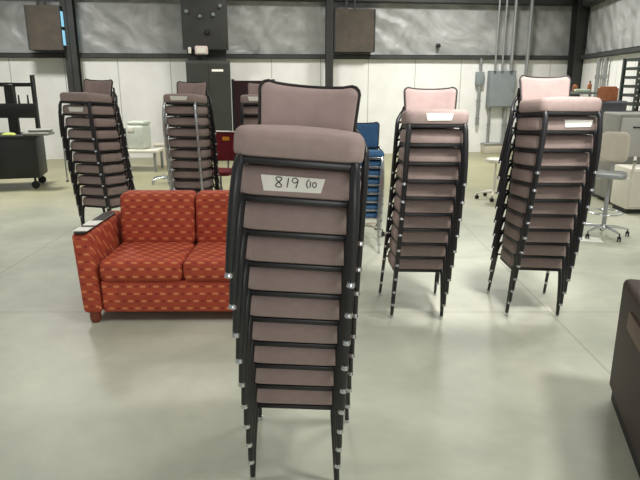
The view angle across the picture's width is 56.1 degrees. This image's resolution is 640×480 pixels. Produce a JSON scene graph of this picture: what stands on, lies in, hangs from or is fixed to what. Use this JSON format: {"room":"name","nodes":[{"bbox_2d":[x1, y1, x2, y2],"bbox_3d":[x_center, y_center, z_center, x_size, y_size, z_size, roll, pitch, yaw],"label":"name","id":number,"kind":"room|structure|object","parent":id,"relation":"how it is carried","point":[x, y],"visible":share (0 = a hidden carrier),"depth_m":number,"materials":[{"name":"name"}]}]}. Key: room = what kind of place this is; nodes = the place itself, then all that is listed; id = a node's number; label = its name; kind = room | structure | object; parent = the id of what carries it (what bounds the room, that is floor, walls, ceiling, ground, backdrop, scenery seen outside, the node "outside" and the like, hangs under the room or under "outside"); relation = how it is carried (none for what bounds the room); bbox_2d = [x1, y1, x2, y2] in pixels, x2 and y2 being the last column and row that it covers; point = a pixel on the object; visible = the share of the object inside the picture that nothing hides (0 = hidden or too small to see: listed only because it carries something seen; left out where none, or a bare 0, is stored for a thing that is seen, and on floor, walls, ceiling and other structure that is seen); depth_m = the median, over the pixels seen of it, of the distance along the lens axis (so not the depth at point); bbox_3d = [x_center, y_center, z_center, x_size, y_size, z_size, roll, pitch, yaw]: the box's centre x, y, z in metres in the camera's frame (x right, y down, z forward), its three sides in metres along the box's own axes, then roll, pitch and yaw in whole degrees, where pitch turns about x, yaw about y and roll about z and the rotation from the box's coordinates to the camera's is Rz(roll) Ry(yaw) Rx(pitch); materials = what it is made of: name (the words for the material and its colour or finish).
{"room":"furniture warehouse","nodes":[
{"label":"furniture warehouse","id":0,"kind":"room"},
{"bbox_2d":[0,0,571,158],"bbox_3d":[-3.502,-4.862,14.425,20.950,5.700,0.231,-2,15,-8],"label":"wall","id":1,"kind":"structure","parent":0,"point":[103,26],"depth_m":14.78,"materials":[{"name":"paint"}]},
{"bbox_2d":[23,0,65,50],"bbox_3d":[-6.157,-5.049,13.525,0.744,1.490,0.665,-2,15,-8],"label":"wall heater","id":2,"kind":"object","parent":1,"relation":"attached to","point":[44,23],"visible":0.88,"depth_m":13.30,"materials":[{"name":"metal"}]},
{"bbox_2d":[59,0,84,152],"bbox_3d":[-5.712,-4.671,13.715,0.350,5.700,0.310,-2,15,-8],"label":"trim","id":3,"kind":"structure","parent":1,"relation":"attached to","point":[72,56],"depth_m":13.73,"materials":[{"name":"metal"}]},
{"bbox_2d":[180,0,228,49],"bbox_3d":[-2.644,-5.186,13.704,1.040,1.600,0.240,-2,15,-8],"label":"switch panel","id":4,"kind":"object","parent":1,"relation":"attached to","point":[204,22],"visible":0.99,"depth_m":13.73,"materials":[{"name":"metal"}]},
{"bbox_2d":[187,50,226,60],"bbox_3d":[-2.673,-4.776,14.103,0.980,5.700,0.360,-2,15,-8],"label":"trim","id":5,"kind":"structure","parent":1,"relation":"attached to","point":[213,55],"depth_m":14.09,"materials":[{"name":"metal"}]},
{"bbox_2d":[0,53,567,59],"bbox_3d":[-3.457,-4.414,14.395,20.800,0.110,0.131,-2,15,-8],"label":"trim","id":6,"kind":"structure","parent":1,"relation":"attached to","point":[2,55],"depth_m":14.71,"materials":[{"name":"metal"}]},
{"bbox_2d":[325,0,333,85],"bbox_3d":[0.226,-4.895,14.545,0.250,5.700,0.260,-2,15,-8],"label":"trim","id":7,"kind":"structure","parent":1,"relation":"attached to","point":[329,4],"depth_m":14.50,"materials":[{"name":"metal"}]},
{"bbox_2d":[333,0,375,52],"bbox_3d":[0.824,-5.382,14.624,1.010,1.540,0.335,-2,15,-8],"label":"wall heater","id":8,"kind":"object","parent":1,"relation":"attached to","point":[353,29],"visible":0.92,"depth_m":14.55,"materials":[{"name":"metal"}]},
{"bbox_2d":[232,0,578,5],"bbox_3d":[-3.451,-5.754,13.987,20.800,0.250,0.221,-2,15,-8],"label":"trim","id":9,"kind":"structure","parent":1,"relation":"attached to","point":[466,2],"depth_m":14.89,"materials":[{"name":"metal"}]},
{"bbox_2d":[485,71,515,107],"bbox_3d":[4.714,-3.930,15.630,0.700,0.930,0.235,-2,15,-8],"label":"electrical box","id":10,"kind":"object","parent":1,"relation":"attached to","point":[500,91],"visible":0.88,"depth_m":15.54,"materials":[{"name":"grey paint"}]},
{"bbox_2d":[494,0,500,69],"bbox_3d":[4.468,-5.541,14.999,0.070,2.490,0.070,4,16,14],"label":"conduit","id":11,"kind":"object","parent":10,"relation":"attached to","point":[499,6],"visible":1,"depth_m":15.08,"materials":[{"name":"grey"}]},
{"bbox_2d":[501,0,507,69],"bbox_3d":[4.656,-5.548,15.024,0.070,2.490,0.070,4,16,14],"label":"conduit","id":12,"kind":"object","parent":10,"relation":"attached to","point":[506,6],"visible":1,"depth_m":15.11,"materials":[{"name":"grey"}]},
{"bbox_2d":[509,0,517,69],"bbox_3d":[4.894,-5.556,15.057,0.112,2.490,0.112,4,16,14],"label":"conduit","id":13,"kind":"object","parent":10,"relation":"attached to","point":[511,62],"visible":1,"depth_m":15.13,"materials":[{"name":"grey"}]},
{"bbox_2d":[524,0,533,75],"bbox_3d":[5.310,-4.988,15.271,0.125,3.700,0.125,4,16,14],"label":"conduit","id":14,"kind":"object","parent":1,"relation":"attached to","point":[529,27],"visible":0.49,"depth_m":15.19,"materials":[{"name":"grey"}]},
{"bbox_2d":[0,152,639,479],"bbox_3d":[-1.000,0.123,7.285,26.000,0.200,24.000,0,15,0],"label":"floor","id":15,"kind":"structure","parent":0,"point":[477,391],"depth_m":4.02,"materials":[{"name":"concrete"}]},
{"bbox_2d":[0,132,47,188],"bbox_3d":[-6.230,-1.391,10.682,2.450,0.950,0.810,-4,16,-14],"label":"workbench","id":16,"kind":"object","parent":15,"relation":"on","point":[21,156],"visible":0.87,"depth_m":10.54,"materials":[{"name":"black paint"}]},
{"bbox_2d":[0,132,39,138],"bbox_3d":[-6.230,-1.825,10.565,2.450,0.050,0.810,-4,16,-14],"label":"countertop","id":17,"kind":"structure","parent":16,"relation":"on","point":[18,136],"depth_m":10.42,"materials":[{"name":"black"}]},
{"bbox_2d":[0,75,40,133],"bbox_3d":[-5.460,-2.399,10.633,0.880,1.020,0.120,0,15,0],"label":"frame","id":18,"kind":"object","parent":16,"relation":"on","point":[12,110],"visible":0.88,"depth_m":10.59,"materials":[{"name":"black paint"}]},
{"bbox_2d":[82,181,130,223],"bbox_3d":[-2.648,-0.394,7.559,0.535,0.656,0.581,4,16,15],"label":"chair","id":19,"kind":"object","parent":15,"relation":"on","point":[96,202],"visible":0.24,"depth_m":7.31,"materials":[{"name":"black"}]},
{"bbox_2d":[80,171,127,226],"bbox_3d":[-2.650,-0.519,7.490,0.535,0.656,0.581,4,16,15],"label":"chair","id":20,"kind":"object","parent":19,"relation":"on","point":[89,191],"visible":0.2,"depth_m":7.25,"materials":[{"name":"black"}]},
{"bbox_2d":[77,160,132,216],"bbox_3d":[-2.652,-0.645,7.422,0.535,0.656,0.581,4,16,15],"label":"chair","id":21,"kind":"object","parent":20,"relation":"on","point":[118,179],"visible":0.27,"depth_m":7.19,"materials":[{"name":"black"}]},
{"bbox_2d":[75,149,133,208],"bbox_3d":[-2.653,-0.770,7.353,0.535,0.656,0.581,5,16,15],"label":"chair","id":22,"kind":"object","parent":21,"relation":"on","point":[116,168],"visible":0.48,"depth_m":7.12,"materials":[{"name":"black"}]},
{"bbox_2d":[72,139,135,197],"bbox_3d":[-2.655,-0.896,7.285,0.535,0.656,0.581,5,16,15],"label":"chair","id":23,"kind":"object","parent":22,"relation":"on","point":[79,157],"visible":0.5,"depth_m":7.06,"materials":[{"name":"black"}]},
{"bbox_2d":[70,127,133,186],"bbox_3d":[-2.656,-1.021,7.216,0.535,0.656,0.581,5,16,15],"label":"chair","id":24,"kind":"object","parent":23,"relation":"on","point":[76,146],"visible":0.5,"depth_m":6.99,"materials":[{"name":"black"}]},
{"bbox_2d":[67,115,131,174],"bbox_3d":[-2.658,-1.147,7.147,0.535,0.656,0.581,5,16,15],"label":"chair","id":25,"kind":"object","parent":24,"relation":"on","point":[74,134],"visible":0.51,"depth_m":6.92,"materials":[{"name":"black"}]},
{"bbox_2d":[65,103,129,163],"bbox_3d":[-2.660,-1.272,7.079,0.535,0.656,0.581,5,16,15],"label":"chair","id":26,"kind":"object","parent":25,"relation":"on","point":[71,122],"visible":0.5,"depth_m":6.85,"materials":[{"name":"black"}]},
{"bbox_2d":[62,91,127,151],"bbox_3d":[-2.661,-1.397,7.010,0.535,0.656,0.581,5,16,15],"label":"chair","id":27,"kind":"object","parent":26,"relation":"on","point":[68,110],"visible":0.53,"depth_m":6.79,"materials":[{"name":"black"}]},
{"bbox_2d":[58,79,125,139],"bbox_3d":[-2.663,-1.523,6.941,0.535,0.656,0.581,5,16,15],"label":"chair","id":28,"kind":"object","parent":27,"relation":"on","point":[95,92],"visible":0.94,"depth_m":6.79,"materials":[{"name":"beige fabric"}]},
{"bbox_2d":[127,147,164,171],"bbox_3d":[-3.950,-1.735,12.894,1.100,0.460,0.700,0,15,0],"label":"table","id":29,"kind":"object","parent":15,"relation":"on","point":[154,150],"visible":0.48,"depth_m":12.64,"materials":[{"name":"white plastic"}]},
{"bbox_2d":[125,120,150,148],"bbox_3d":[-3.856,-2.236,12.750,0.410,0.580,0.415,3,15,10],"label":"machine","id":30,"kind":"object","parent":29,"relation":"on","point":[138,135],"visible":0.98,"depth_m":12.59,"materials":[{"name":"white plastic"}]},
{"bbox_2d":[72,190,232,322],"bbox_3d":[-1.094,0.105,5.151,1.686,0.950,0.910,0,15,0],"label":"loveseat","id":31,"kind":"object","parent":15,"relation":"on","point":[164,250],"visible":0.62,"depth_m":4.84,"materials":[{"name":"red fabric"}]},
{"bbox_2d":[100,242,194,280],"bbox_3d":[-1.422,0.172,5.026,0.651,0.175,0.620,0,15,0],"label":"seat cushion","id":32,"kind":"object","parent":31,"relation":"on","point":[130,261],"depth_m":4.75,"materials":[{"name":"red fabric"}]},
{"bbox_2d":[120,190,196,242],"bbox_3d":[-1.426,-0.207,5.345,0.651,0.450,0.262,0,15,0],"label":"cushion","id":33,"kind":"object","parent":31,"relation":"on","point":[147,216],"depth_m":5.24,"materials":[{"name":"red fabric"}]},
{"bbox_2d":[183,242,228,280],"bbox_3d":[-0.763,0.170,5.032,0.651,0.175,0.620,0,15,0],"label":"seat cushion","id":34,"kind":"object","parent":31,"relation":"on","point":[205,261],"depth_m":4.75,"materials":[{"name":"red fabric"}]},
{"bbox_2d":[196,190,228,241],"bbox_3d":[-0.767,-0.208,5.351,0.651,0.450,0.262,0,15,0],"label":"cushion","id":35,"kind":"object","parent":31,"relation":"on","point":[211,205],"depth_m":5.24,"materials":[{"name":"red fabric"}]},
{"bbox_2d":[153,142,174,164],"bbox_3d":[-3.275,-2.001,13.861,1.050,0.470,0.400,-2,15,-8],"label":"chair","id":36,"kind":"object","parent":15,"relation":"on","point":[158,159],"visible":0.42,"depth_m":13.66,"materials":[{"name":"beige plastic"}]},
{"bbox_2d":[194,178,215,193],"bbox_3d":[-1.664,-0.526,8.049,0.535,0.656,0.581,2,15,8],"label":"chair","id":37,"kind":"object","parent":15,"relation":"on","point":[197,191],"visible":0.05,"depth_m":7.96,"materials":[{"name":"black"}]},
{"bbox_2d":[174,166,216,189],"bbox_3d":[-1.659,-0.646,7.971,0.535,0.656,0.581,2,15,8],"label":"chair","id":38,"kind":"object","parent":37,"relation":"on","point":[208,183],"visible":0.33,"depth_m":7.70,"materials":[{"name":"black"}]},
{"bbox_2d":[173,156,217,189],"bbox_3d":[-1.654,-0.766,7.892,0.535,0.656,0.581,2,15,8],"label":"chair","id":39,"kind":"object","parent":38,"relation":"on","point":[177,174],"visible":0.24,"depth_m":7.62,"materials":[{"name":"black"}]},
{"bbox_2d":[172,148,219,189],"bbox_3d":[-1.649,-0.885,7.814,0.535,0.656,0.581,2,15,8],"label":"chair","id":40,"kind":"object","parent":39,"relation":"on","point":[177,164],"visible":0.28,"depth_m":7.55,"materials":[{"name":"black"}]},
{"bbox_2d":[169,136,219,189],"bbox_3d":[-1.645,-1.005,7.735,0.535,0.656,0.581,2,15,8],"label":"chair","id":41,"kind":"object","parent":40,"relation":"on","point":[185,154],"visible":0.38,"depth_m":7.48,"materials":[{"name":"black"}]},
{"bbox_2d":[168,126,218,180],"bbox_3d":[-1.640,-1.125,7.657,0.535,0.656,0.581,2,15,8],"label":"chair","id":42,"kind":"object","parent":41,"relation":"on","point":[176,143],"visible":0.48,"depth_m":7.41,"materials":[{"name":"black"}]},
{"bbox_2d":[167,117,218,170],"bbox_3d":[-1.635,-1.244,7.578,0.535,0.656,0.581,2,15,8],"label":"chair","id":43,"kind":"object","parent":42,"relation":"on","point":[180,132],"visible":0.46,"depth_m":7.32,"materials":[{"name":"black"}]},
{"bbox_2d":[165,106,217,159],"bbox_3d":[-1.631,-1.364,7.500,0.535,0.656,0.581,2,15,8],"label":"chair","id":44,"kind":"object","parent":43,"relation":"on","point":[179,121],"visible":0.53,"depth_m":7.24,"materials":[{"name":"black"}]},
{"bbox_2d":[164,94,216,149],"bbox_3d":[-1.626,-1.484,7.421,0.535,0.656,0.581,3,15,8],"label":"chair","id":45,"kind":"object","parent":44,"relation":"on","point":[171,110],"visible":0.59,"depth_m":7.17,"materials":[{"name":"black"}]},
{"bbox_2d":[162,81,215,138],"bbox_3d":[-1.621,-1.603,7.343,0.535,0.656,0.581,3,15,8],"label":"chair","id":46,"kind":"object","parent":45,"relation":"on","point":[194,94],"visible":0.94,"depth_m":7.18,"materials":[{"name":"beige fabric"}]},
{"bbox_2d":[186,61,232,151],"bbox_3d":[-2.591,-3.062,14.181,1.000,2.250,0.440,-2,15,-8],"label":"tall cabinet","id":47,"kind":"object","parent":15,"relation":"on","point":[216,74],"visible":0.41,"depth_m":13.87,"materials":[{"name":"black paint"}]},
{"bbox_2d":[212,131,235,189],"bbox_3d":[-1.458,-0.998,8.836,0.575,1.154,0.620,4,16,14],"label":"chair","id":48,"kind":"object","parent":15,"relation":"on","point":[225,139],"visible":0.5,"depth_m":8.95,"materials":[{"name":"red fabric"}]},
{"bbox_2d":[231,79,274,130],"bbox_3d":[-0.990,-1.464,9.134,0.650,1.900,0.440,0,15,0],"label":"screen panel","id":49,"kind":"object","parent":15,"relation":"on","point":[239,88],"visible":0.24,"depth_m":8.92,"materials":[{"name":"red"}]},
{"bbox_2d":[250,389,348,479],"bbox_3d":[-0.109,0.804,3.128,0.535,0.656,0.581,1,15,3],"label":"chair","id":50,"kind":"object","parent":15,"relation":"on","point":[266,398],"visible":0.16,"depth_m":2.85,"materials":[{"name":"black"}]},
{"bbox_2d":[248,368,350,468],"bbox_3d":[-0.105,0.688,3.024,0.535,0.656,0.581,2,15,3],"label":"chair","id":51,"kind":"object","parent":50,"relation":"on","point":[283,379],"visible":0.18,"depth_m":2.75,"materials":[{"name":"black"}]},
{"bbox_2d":[246,346,351,451],"bbox_3d":[-0.100,0.572,2.921,0.535,0.656,0.581,2,15,2],"label":"chair","id":52,"kind":"object","parent":51,"relation":"on","point":[268,357],"visible":0.15,"depth_m":2.64,"materials":[{"name":"black"}]},
{"bbox_2d":[243,322,352,433],"bbox_3d":[-0.096,0.456,2.817,0.535,0.656,0.581,2,15,2],"label":"chair","id":53,"kind":"object","parent":52,"relation":"on","point":[264,333],"visible":0.15,"depth_m":2.54,"materials":[{"name":"black fabric"}]},
{"bbox_2d":[241,296,354,414],"bbox_3d":[-0.102,0.342,2.715,0.535,0.670,0.581,1,15,3],"label":"chair","id":54,"kind":"object","parent":53,"relation":"on","point":[263,308],"visible":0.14,"depth_m":2.44,"materials":[{"name":"black fabric"}]},
{"bbox_2d":[238,267,356,393],"bbox_3d":[-0.100,0.226,2.612,0.535,0.673,0.581,1,15,3],"label":"chair","id":55,"kind":"object","parent":54,"relation":"on","point":[271,282],"visible":0.19,"depth_m":2.33,"materials":[{"name":"black fabric"}]},
{"bbox_2d":[235,236,358,370],"bbox_3d":[-0.096,0.110,2.509,0.538,0.676,0.581,1,15,3],"label":"chair","id":56,"kind":"object","parent":55,"relation":"on","point":[262,252],"visible":0.21,"depth_m":2.23,"materials":[{"name":"black fabric"}]},
{"bbox_2d":[232,201,360,345],"bbox_3d":[-0.093,-0.005,2.405,0.540,0.678,0.581,1,15,3],"label":"chair","id":57,"kind":"object","parent":56,"relation":"on","point":[264,219],"visible":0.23,"depth_m":2.13,"materials":[{"name":"black fabric"}]},
{"bbox_2d":[228,128,362,318],"bbox_3d":[-0.089,-0.121,2.302,0.543,0.681,0.581,1,15,2],"label":"chair","id":58,"kind":"object","parent":57,"relation":"on","point":[260,182],"visible":0.32,"depth_m":2.02,"materials":[{"name":"black fabric"}]},
{"bbox_2d":[224,79,369,288],"bbox_3d":[-0.086,-0.236,2.199,0.545,0.684,0.581,1,15,2],"label":"chair","id":59,"kind":"object","parent":58,"relation":"on","point":[308,126],"visible":0.97,"depth_m":1.96,"materials":[{"name":"beige fabric"}]},
{"bbox_2d":[365,211,379,252],"bbox_3d":[0.460,-0.279,6.958,0.535,0.746,0.581,0,15,0],"label":"chair","id":60,"kind":"object","parent":15,"relation":"on","point":[369,214],"visible":0.09,"depth_m":6.70,"materials":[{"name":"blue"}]},
{"bbox_2d":[366,203,380,245],"bbox_3d":[0.460,-0.366,6.894,0.535,0.746,0.581,0,15,0],"label":"chair","id":61,"kind":"object","parent":60,"relation":"on","point":[369,206],"visible":0.1,"depth_m":6.64,"materials":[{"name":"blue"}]},
{"bbox_2d":[367,195,380,237],"bbox_3d":[0.460,-0.453,6.829,0.535,0.746,0.581,0,15,0],"label":"chair","id":62,"kind":"object","parent":61,"relation":"on","point":[370,198],"visible":0.07,"depth_m":6.57,"materials":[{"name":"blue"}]},
{"bbox_2d":[367,186,381,229],"bbox_3d":[0.460,-0.540,6.763,0.535,0.746,0.581,0,15,0],"label":"chair","id":63,"kind":"object","parent":62,"relation":"on","point":[372,190],"visible":0.06,"depth_m":6.51,"materials":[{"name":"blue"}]},
{"bbox_2d":[368,177,382,221],"bbox_3d":[0.460,-0.627,6.699,0.535,0.746,0.581,0,15,0],"label":"chair","id":64,"kind":"object","parent":63,"relation":"on","point":[372,181],"visible":0.12,"depth_m":6.44,"materials":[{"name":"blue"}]},
{"bbox_2d":[360,168,382,213],"bbox_3d":[0.460,-0.714,6.634,0.535,0.746,0.581,0,15,0],"label":"chair","id":65,"kind":"object","parent":64,"relation":"on","point":[373,172],"visible":0.12,"depth_m":6.38,"materials":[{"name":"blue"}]},
{"bbox_2d":[360,148,383,204],"bbox_3d":[0.460,-0.801,6.569,0.535,0.746,0.581,0,15,0],"label":"chair","id":66,"kind":"object","parent":65,"relation":"on","point":[374,163],"visible":0.14,"depth_m":6.31,"materials":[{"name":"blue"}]},
{"bbox_2d":[357,122,384,196],"bbox_3d":[0.460,-0.888,6.504,0.535,0.746,0.581,0,15,0],"label":"chair","id":67,"kind":"object","parent":66,"relation":"on","point":[369,131],"visible":0.49,"depth_m":6.62,"materials":[{"name":"blue fabric"}]},
{"bbox_2d":[378,229,443,317],"bbox_3d":[0.805,0.258,5.146,0.535,0.656,0.581,1,15,0],"label":"chair","id":68,"kind":"object","parent":15,"relation":"on","point":[406,265],"visible":0.3,"depth_m":4.88,"materials":[{"name":"black"}]},
{"bbox_2d":[380,223,446,306],"bbox_3d":[0.804,0.151,5.032,0.535,0.656,0.581,1,15,0],"label":"chair","id":69,"kind":"object","parent":68,"relation":"on","point":[407,252],"visible":0.34,"depth_m":4.76,"materials":[{"name":"black"}]},
{"bbox_2d":[381,204,448,294],"bbox_3d":[0.804,0.042,4.924,0.535,0.656,0.581,1,15,0],"label":"chair","id":70,"kind":"object","parent":69,"relation":"on","point":[409,238],"visible":0.28,"depth_m":4.65,"materials":[{"name":"black"}]},
{"bbox_2d":[382,190,451,281],"bbox_3d":[0.803,-0.069,4.821,0.535,0.656,0.581,1,15,1],"label":"chair","id":71,"kind":"object","parent":70,"relation":"on","point":[411,223],"visible":0.27,"depth_m":4.55,"materials":[{"name":"black"}]},
{"bbox_2d":[384,174,454,267],"bbox_3d":[0.803,-0.180,4.723,0.535,0.656,0.581,1,15,1],"label":"chair","id":72,"kind":"object","parent":71,"relation":"on","point":[412,207],"visible":0.27,"depth_m":4.45,"materials":[{"name":"black"}]},
{"bbox_2d":[385,158,457,252],"bbox_3d":[0.803,-0.294,4.630,0.535,0.656,0.581,1,15,2],"label":"chair","id":73,"kind":"object","parent":72,"relation":"on","point":[415,191],"visible":0.37,"depth_m":4.36,"materials":[{"name":"black"}]},
{"bbox_2d":[387,142,459,237],"bbox_3d":[0.803,-0.408,4.543,0.535,0.656,0.581,1,15,2],"label":"chair","id":74,"kind":"object","parent":73,"relation":"on","point":[416,173],"visible":0.3,"depth_m":4.27,"materials":[{"name":"black"}]},
{"bbox_2d":[388,124,462,220],"bbox_3d":[0.803,-0.524,4.460,0.535,0.656,0.581,1,15,2],"label":"chair","id":75,"kind":"object","parent":74,"relation":"on","point":[431,156],"visible":0.46,"depth_m":4.19,"materials":[{"name":"black"}]},
{"bbox_2d":[389,106,464,203],"bbox_3d":[0.803,-0.642,4.383,0.535,0.656,0.581,1,15,3],"label":"chair","id":76,"kind":"object","parent":75,"relation":"on","point":[420,137],"visible":0.41,"depth_m":4.11,"materials":[{"name":"black"}]},
{"bbox_2d":[391,87,468,185],"bbox_3d":[0.804,-0.760,4.311,0.535,0.656,0.581,1,15,3],"label":"chair","id":77,"kind":"object","parent":76,"relation":"on","point":[423,107],"visible":0.97,"depth_m":4.08,"materials":[{"name":"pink fabric"}]},
{"bbox_2d":[475,157,499,201],"bbox_3d":[2.840,-1.006,9.794,0.556,0.670,0.560,-3,15,-10],"label":"stool","id":78,"kind":"object","parent":15,"relation":"on","point":[494,160],"visible":0.62,"depth_m":9.76,"materials":[{"name":"white plastic"}]},
{"bbox_2d":[480,142,512,152],"bbox_3d":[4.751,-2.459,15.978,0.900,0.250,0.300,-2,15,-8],"label":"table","id":79,"kind":"object","parent":15,"relation":"on","point":[491,147],"visible":0.7,"depth_m":15.83,"materials":[{"name":"beige plastic"}]},
{"bbox_2d":[487,227,561,316],"bbox_3d":[1.794,0.248,5.183,0.535,0.656,0.581,2,15,4],"label":"chair","id":80,"kind":"object","parent":15,"relation":"on","point":[535,264],"visible":0.27,"depth_m":4.92,"materials":[{"name":"black"}]},
{"bbox_2d":[488,222,565,305],"bbox_3d":[1.778,0.145,5.074,0.535,0.656,0.581,2,15,3],"label":"chair","id":81,"kind":"object","parent":80,"relation":"on","point":[530,251],"visible":0.31,"depth_m":4.81,"materials":[{"name":"black"}]},
{"bbox_2d":[489,208,569,293],"bbox_3d":[1.762,0.040,4.969,0.535,0.656,0.581,1,15,2],"label":"chair","id":82,"kind":"object","parent":81,"relation":"on","point":[533,238],"visible":0.3,"depth_m":4.70,"materials":[{"name":"black"}]},
{"bbox_2d":[490,196,573,281],"bbox_3d":[1.748,-0.066,4.867,0.535,0.656,0.581,1,15,1],"label":"chair","id":83,"kind":"object","parent":82,"relation":"on","point":[537,224],"visible":0.34,"depth_m":4.60,"materials":[{"name":"black"}]},
{"bbox_2d":[491,181,577,267],"bbox_3d":[1.733,-0.172,4.770,0.535,0.656,0.581,1,15,0],"label":"chair","id":84,"kind":"object","parent":83,"relation":"on","point":[540,209],"visible":0.41,"depth_m":4.50,"materials":[{"name":"black"}]},
{"bbox_2d":[492,165,581,254],"bbox_3d":[1.720,-0.280,4.676,0.535,0.656,0.581,0,15,-1],"label":"chair","id":85,"kind":"object","parent":84,"relation":"on","point":[518,191],"visible":0.4,"depth_m":4.41,"materials":[{"name":"black"}]},
{"bbox_2d":[494,150,584,239],"bbox_3d":[1.707,-0.389,4.587,0.535,0.656,0.581,0,15,-2],"label":"chair","id":86,"kind":"object","parent":85,"relation":"on","point":[567,178],"visible":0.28,"depth_m":4.32,"materials":[{"name":"black"}]},
{"bbox_2d":[495,134,588,224],"bbox_3d":[1.694,-0.499,4.502,0.535,0.656,0.581,0,15,-3],"label":"chair","id":87,"kind":"object","parent":86,"relation":"on","point":[522,159],"visible":0.38,"depth_m":4.24,"materials":[{"name":"black"}]},
{"bbox_2d":[496,116,592,208],"bbox_3d":[1.683,-0.610,4.420,0.535,0.656,0.581,0,15,-4],"label":"chair","id":88,"kind":"object","parent":87,"relation":"on","point":[523,142],"visible":0.44,"depth_m":4.16,"materials":[{"name":"black"}]},
{"bbox_2d":[497,94,596,191],"bbox_3d":[1.671,-0.723,4.342,0.535,0.656,0.581,-1,15,-5],"label":"chair","id":89,"kind":"object","parent":88,"relation":"on","point":[557,124],"visible":0.48,"depth_m":4.08,"materials":[{"name":"black"}]},
{"bbox_2d":[498,75,602,173],"bbox_3d":[1.661,-0.836,4.269,0.535,0.656,0.581,-1,15,-6],"label":"chair","id":90,"kind":"object","parent":89,"relation":"on","point":[539,96],"visible":0.96,"depth_m":4.08,"materials":[{"name":"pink fabric"}]},
{"bbox_2d":[587,58,601,153],"bbox_3d":[6.297,-2.958,13.818,0.120,2.340,0.114,0,15,0],"label":"conduit","id":91,"kind":"object","parent":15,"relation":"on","point":[597,76],"visible":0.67,"depth_m":13.58,"materials":[{"name":"grey"}]},
{"bbox_2d":[592,100,627,196],"bbox_3d":[4.760,-1.509,9.951,0.450,1.560,0.450,0,15,0],"label":"table","id":92,"kind":"object","parent":15,"relation":"on","point":[607,106],"visible":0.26,"depth_m":9.60,"materials":[{"name":"grey stone"}]},
{"bbox_2d":[597,86,618,100],"bbox_3d":[4.660,-2.372,9.718,0.240,0.225,0.200,-3,15,-10],"label":"cardboard box","id":93,"kind":"object","parent":92,"relation":"on","point":[605,93],"visible":0.95,"depth_m":9.63,"materials":[{"name":"cardboard"}]},
{"bbox_2d":[584,131,636,241],"bbox_3d":[3.563,-0.676,7.423,0.612,1.269,0.616,8,17,27],"label":"chair","id":94,"kind":"object","parent":15,"relation":"on","point":[615,146],"visible":0.85,"depth_m":7.45,"materials":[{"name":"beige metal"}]},
{"bbox_2d":[594,112,639,203],"bbox_3d":[4.940,-1.290,9.450,0.820,1.400,0.682,0,15,0],"label":"desk","id":95,"kind":"object","parent":15,"relation":"on","point":[629,122],"visible":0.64,"depth_m":9.20,"materials":[{"name":"grey metal"}]},
{"bbox_2d":[610,279,639,477],"bbox_3d":[2.229,0.791,2.900,1.314,0.800,1.170,4,16,15],"label":"armchair","id":96,"kind":"object","parent":15,"relation":"on","point":[625,370],"visible":1,"depth_m":3.24,"materials":[{"name":"brown leather"}]},
{"bbox_2d":[610,164,639,213],"bbox_3d":[4.840,-0.759,8.903,0.780,0.660,0.515,0,15,0],"label":"base cabinet","id":97,"kind":"object","parent":15,"relation":"on","point":[625,194],"visible":0.87,"depth_m":8.77,"materials":[{"name":"metal"}]},
{"bbox_2d":[618,58,639,111],"bbox_3d":[5.565,-2.059,10.662,0.370,2.250,0.552,-1,15,-2],"label":"storage rack","id":98,"kind":"object","parent":15,"relation":"on","point":[635,104],"visible":0.38,"depth_m":10.46,"materials":[{"name":"black metal"}]},
{"bbox_3d":[-0.786,-0.592,8.292,0.535,0.656,0.581,1,15,3],"label":"chair","id":99,"kind":"object","parent":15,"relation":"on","visible":0},
{"bbox_3d":[-0.780,-0.705,8.193,0.535,0.656,0.581,1,15,3],"label":"chair","id":100,"kind":"object","parent":99,"relation":"on","visible":0},
{"bbox_3d":[-0.773,-0.818,8.093,0.535,0.656,0.581,1,15,3],"label":"chair","id":101,"kind":"object","parent":100,"relation":"on","visible":0},
{"bbox_3d":[-0.766,-0.931,7.994,0.535,0.656,0.581,1,15,3],"label":"chair","id":102,"kind":"object","parent":101,"relation":"on","visible":0},
{"bbox_3d":[-0.760,-1.044,7.894,0.535,0.656,0.581,1,15,3],"label":"chair","id":103,"kind":"object","parent":102,"relation":"on","visible":0},
{"bbox_3d":[-0.753,-1.157,7.795,0.535,0.656,0.581,1,15,3],"label":"chair","id":104,"kind":"object","parent":103,"relation":"on","visible":0},
{"bbox_3d":[-0.746,-1.270,7.695,0.535,0.656,0.581,1,15,3],"label":"chair","id":105,"kind":"object","parent":104,"relation":"on","visible":0},
{"bbox_2d":[244,117,257,124],"bbox_3d":[-0.740,-1.383,7.595,0.535,0.656,0.581,1,15,3],"label":"chair","id":106,"kind":"object","parent":105,"relation":"on","point":[247,120],"visible":0.12,"depth_m":7.32,"materials":[{"name":"black"}]},
{"bbox_2d":[243,106,257,124],"bbox_3d":[-0.733,-1.496,7.496,0.535,0.656,0.581,1,15,3],"label":"chair","id":107,"kind":"object","parent":106,"relation":"on","point":[248,111],"visible":0.12,"depth_m":7.22,"materials":[{"name":"black"}]},
{"bbox_2d":[240,82,259,124],"bbox_3d":[-0.726,-1.609,7.396,0.535,0.656,0.581,1,15,3],"label":"chair","id":108,"kind":"object","parent":107,"relation":"on","point":[251,99],"visible":0.38,"depth_m":7.14,"materials":[{"name":"beige fabric"}]},
{"bbox_2d":[580,0,639,152],"bbox_3d":[5.106,-2.653,6.250,0.237,5.700,20.000,3,15,10],"label":"wall","id":109,"kind":"structure","parent":0,"point":[613,24],"depth_m":12.87,"materials":[{"name":"paint"}]},
{"bbox_2d":[567,0,589,96],"bbox_3d":[6.700,-5.119,15.375,0.627,5.700,0.360,-2,15,-8],"label":"trim","id":110,"kind":"structure","parent":109,"relation":"attached to","point":[580,15],"depth_m":15.33,"materials":[{"name":"metal"}]},
{"bbox_2d":[580,46,639,59],"bbox_3d":[4.940,-2.224,6.293,0.130,0.110,19.600,3,15,10],"label":"trim","id":111,"kind":"structure","parent":109,"relation":"attached to","point":[636,49],"depth_m":12.54,"materials":[{"name":"metal"}]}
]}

